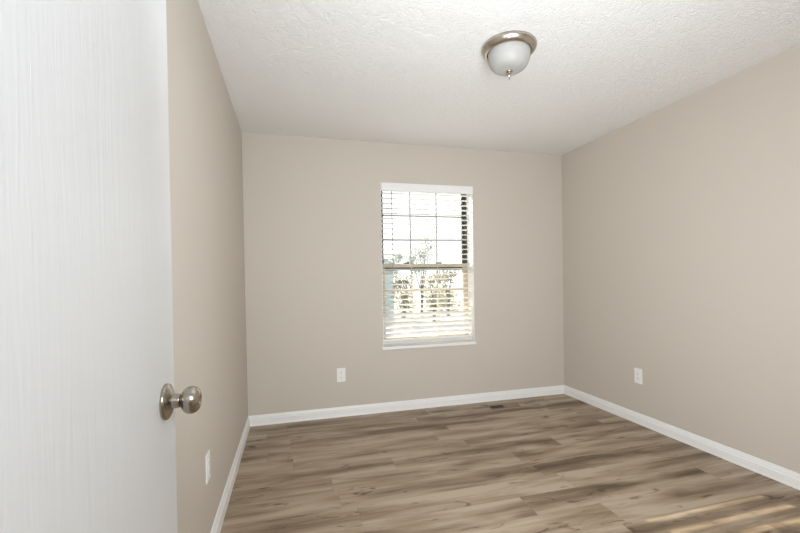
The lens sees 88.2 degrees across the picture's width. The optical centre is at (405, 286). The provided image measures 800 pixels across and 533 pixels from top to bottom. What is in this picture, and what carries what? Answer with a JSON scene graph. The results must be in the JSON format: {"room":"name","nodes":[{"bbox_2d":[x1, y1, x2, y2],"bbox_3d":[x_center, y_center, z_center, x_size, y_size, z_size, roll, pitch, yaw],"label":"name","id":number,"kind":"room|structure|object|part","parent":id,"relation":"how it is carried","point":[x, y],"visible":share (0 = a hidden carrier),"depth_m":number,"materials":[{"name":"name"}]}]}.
{"room":"empty bedroom","nodes":[
{"label":"empty bedroom","id":0,"kind":"room"},
{"bbox_2d":[166,0,247,532],"bbox_3d":[-0.927,-0.037,1.739,0.115,2.440,3.466,-1,1,-15],"label":"wall","id":1,"kind":"structure","parent":0,"point":[205,135],"depth_m":1.83,"materials":[{"name":"beige paint"}]},
{"bbox_2d":[205,450,210,483],"bbox_3d":[-0.864,0.789,1.808,0.008,0.121,0.076,-1,1,-15],"label":"wall outlet","id":2,"kind":"object","parent":1,"relation":"attached to","point":[207,457],"visible":1,"depth_m":1.79,"materials":[{"name":"white plastic"}]},
{"bbox_2d":[210,416,249,532],"bbox_3d":[-0.842,1.139,1.774,0.018,0.086,3.466,-1,1,-15],"label":"baseboard","id":3,"kind":"structure","parent":1,"relation":"attached to","point":[219,518],"depth_m":2.34,"materials":[{"name":"white paint"}]},
{"bbox_2d":[241,132,563,415],"bbox_3d":[0.116,-0.089,3.927,3.289,2.440,0.200,-1,1,-15],"label":"wall","id":4,"kind":"structure","parent":0,"point":[312,205],"depth_m":3.70,"materials":[{"name":"beige paint"}]},
{"bbox_2d":[337,368,345,381],"bbox_3d":[-0.567,0.780,3.640,0.076,0.121,0.008,-1,1,-15],"label":"wall outlet","id":5,"kind":"object","parent":4,"relation":"attached to","point":[341,375],"visible":1,"depth_m":3.64,"materials":[{"name":"white plastic"}]},
{"bbox_2d":[249,385,563,426],"bbox_3d":[0.165,1.089,3.841,3.059,0.086,0.018,-1,1,-15],"label":"baseboard","id":6,"kind":"structure","parent":4,"relation":"attached to","point":[306,415],"depth_m":3.77,"materials":[{"name":"white paint"}]},
{"bbox_2d":[380,182,475,349],"bbox_3d":[0.195,-0.194,3.940,0.922,1.514,0.216,-1,1,-15],"label":"window","id":7,"kind":"structure","parent":4,"relation":"in","point":[470,281],"depth_m":4.00,"materials":[{"name":"white paint"}]},
{"bbox_3d":[0.172,-0.550,4.026,0.846,0.782,0.026,-1,1,-15],"label":"sash","id":8,"kind":"part","parent":7,"relation":"part of","materials":[{"name":"white plastic"}]},
{"bbox_2d":[383,192,461,263],"bbox_3d":[0.174,-0.566,4.018,0.802,0.698,0.008,-1,1,-15],"label":"grille","id":9,"kind":"object","parent":7,"relation":"attached to","point":[409,216],"depth_m":4.04,"materials":[{"name":"white plastic"}]},
{"bbox_2d":[385,267,462,336],"bbox_3d":[0.191,0.145,3.991,0.790,0.665,0.008,-1,1,-15],"label":"grille","id":10,"kind":"object","parent":7,"relation":"attached to","point":[437,290],"depth_m":4.01,"materials":[{"name":"beige plastic"}]},
{"bbox_3d":[0.189,0.156,3.999,0.890,0.754,0.038,-1,1,-15],"label":"sash","id":11,"kind":"part","parent":7,"relation":"part of","materials":[{"name":"beige plastic"}]},
{"bbox_2d":[381,182,472,343],"bbox_3d":[0.212,-0.210,3.885,0.894,1.473,0.102,-1,1,-15],"label":"window blind","id":12,"kind":"object","parent":7,"relation":"attached to","point":[398,187],"visible":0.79,"depth_m":3.89,"materials":[{"name":"white plastic"}]},
{"bbox_3d":[0.192,-0.917,3.895,0.878,0.050,0.058,-1,1,-15],"label":"head rail","id":13,"kind":"part","parent":12,"relation":"part of","materials":[{"name":"white plastic"}]},
{"bbox_3d":[0.218,0.503,3.912,0.878,0.016,0.056,-1,-41,-15],"label":"rail","id":14,"kind":"part","parent":12,"relation":"part of","materials":[{"name":"white plastic"}]},
{"bbox_3d":[0.217,0.551,3.921,0.922,0.026,0.152,-1,1,-15],"label":"sill","id":15,"kind":"part","parent":7,"relation":"part of","materials":[{"name":"white paint"}]},
{"bbox_2d":[198,0,799,154],"bbox_3d":[0.499,-1.308,1.476,3.801,0.060,5.106,-1,1,-15],"label":"ceiling","id":16,"kind":"structure","parent":0,"point":[414,72],"depth_m":2.37,"materials":[{"name":"white paint"}]},
{"bbox_2d":[481,30,536,79],"bbox_3d":[0.556,-1.199,2.216,0.290,0.184,0.290,-1,1,-15],"label":"ceiling light","id":17,"kind":"object","parent":16,"relation":"attached to","point":[508,53],"visible":1,"depth_m":2.14,"materials":[{"name":"white glass"}]},
{"bbox_3d":[0.556,-1.208,2.216,0.223,0.104,0.223,-1,1,-15],"label":"lamp shade","id":18,"kind":"part","parent":17,"relation":"part of","materials":[{"name":"white glass"}]},
{"bbox_2d":[220,394,799,532],"bbox_3d":[0.543,1.191,1.514,3.801,0.060,5.106,-1,1,-15],"label":"floor","id":19,"kind":"structure","parent":0,"point":[559,463],"depth_m":2.46,"materials":[{"name":"brown wood"}]},
{"bbox_2d":[487,403,519,408],"bbox_3d":[0.920,1.116,3.857,0.300,0.004,0.100,-1,1,-15],"label":"floor vent","id":20,"kind":"object","parent":19,"relation":"in","point":[509,404],"visible":1,"depth_m":3.85,"materials":[{"name":"brown metal"}]},
{"bbox_2d":[562,44,799,473],"bbox_3d":[2.132,-0.104,2.582,0.115,2.440,3.466,-1,1,-15],"label":"wall","id":21,"kind":"structure","parent":0,"point":[681,221],"depth_m":2.82,"materials":[{"name":"beige paint"}]},
{"bbox_2d":[634,368,641,383],"bbox_3d":[1.879,0.722,3.335,0.008,0.121,0.076,-1,1,-15],"label":"wall outlet","id":22,"kind":"object","parent":21,"relation":"attached to","point":[637,372],"visible":1,"depth_m":3.33,"materials":[{"name":"white plastic"}]},
{"bbox_2d":[564,385,799,489],"bbox_3d":[2.090,1.075,2.583,0.018,0.086,3.466,-1,1,-15],"label":"baseboard","id":23,"kind":"structure","parent":21,"relation":"attached to","point":[788,477],"depth_m":2.83,"materials":[{"name":"white paint"}]},
{"bbox_3d":[0.832,-0.047,0.367,3.801,2.440,0.115,-1,1,-15],"label":"wall","id":24,"kind":"structure","parent":0,"visible":0},
{"bbox_2d":[0,0,201,532],"bbox_3d":[-0.425,0.171,0.507,0.165,2.020,0.776,-1,1,-13],"label":"door","id":25,"kind":"structure","parent":24,"relation":"in","point":[89,400],"depth_m":0.54,"materials":[{"name":"white painted wood"},{"name":"brushed nickel"}]},
{"bbox_3d":[-0.462,0.231,0.835,0.023,0.030,0.030,-1,1,-13],"label":"knob","id":26,"kind":"part","parent":25,"relation":"part of","materials":[{"name":"silver metal"}]},
{"bbox_3d":[-0.436,0.231,0.841,0.035,0.056,0.056,-1,1,-13],"label":"knob","id":27,"kind":"part","parent":25,"relation":"part of","materials":[{"name":"silver metal"}]},
{"label":"outside","id":28,"kind":"structure","parent":0,"visible":0},
{"bbox_2d":[385,287,462,344],"bbox_3d":[-4.972,1.091,36.949,70.000,0.250,66.144,-1,1,-15],"label":"ground","id":29,"kind":"structure","parent":28,"point":[415,292],"depth_m":18.94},
{"bbox_2d":[385,271,395,317],"bbox_3d":[-1.328,0.205,15.508,1.670,2.050,1.560,-1,1,-15],"label":"garden shed","id":30,"kind":"object","parent":29,"relation":"on","point":[386,272],"visible":0.13,"depth_m":14.98,"materials":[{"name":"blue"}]},
{"bbox_2d":[384,252,406,288],"bbox_3d":[-0.597,-0.139,16.858,1.247,2.674,0.990,-1,1,18],"label":"ornamental tree","id":31,"kind":"object","parent":29,"relation":"on","point":[386,256],"visible":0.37,"depth_m":16.76,"materials":[{"name":"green plant"}]},
{"bbox_2d":[389,273,416,317],"bbox_3d":[-0.062,0.382,14.525,0.916,1.688,0.860,-1,1,15],"label":"shrub","id":32,"kind":"object","parent":29,"relation":"on","point":[399,281],"visible":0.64,"depth_m":14.46,"materials":[{"name":"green plant"}]},
{"bbox_2d":[404,235,435,315],"bbox_3d":[0.556,-0.434,16.342,1.235,3.239,1.018,-1,1,12],"label":"ornamental tree","id":33,"kind":"object","parent":29,"relation":"on","point":[424,237],"visible":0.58,"depth_m":16.32,"materials":[{"name":"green plant"}]},
{"bbox_2d":[419,271,447,320],"bbox_3d":[0.970,0.320,13.953,0.889,1.793,0.910,0,1,31],"label":"shrub","id":34,"kind":"object","parent":29,"relation":"on","point":[443,275],"visible":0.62,"depth_m":13.89,"materials":[{"name":"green plant"}]},
{"bbox_2d":[436,270,460,315],"bbox_3d":[1.548,0.219,14.955,0.961,1.942,0.857,-1,1,-15],"label":"shrub","id":35,"kind":"object","parent":29,"relation":"on","point":[447,271],"visible":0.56,"depth_m":14.89,"materials":[{"name":"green plant"}]}
]}

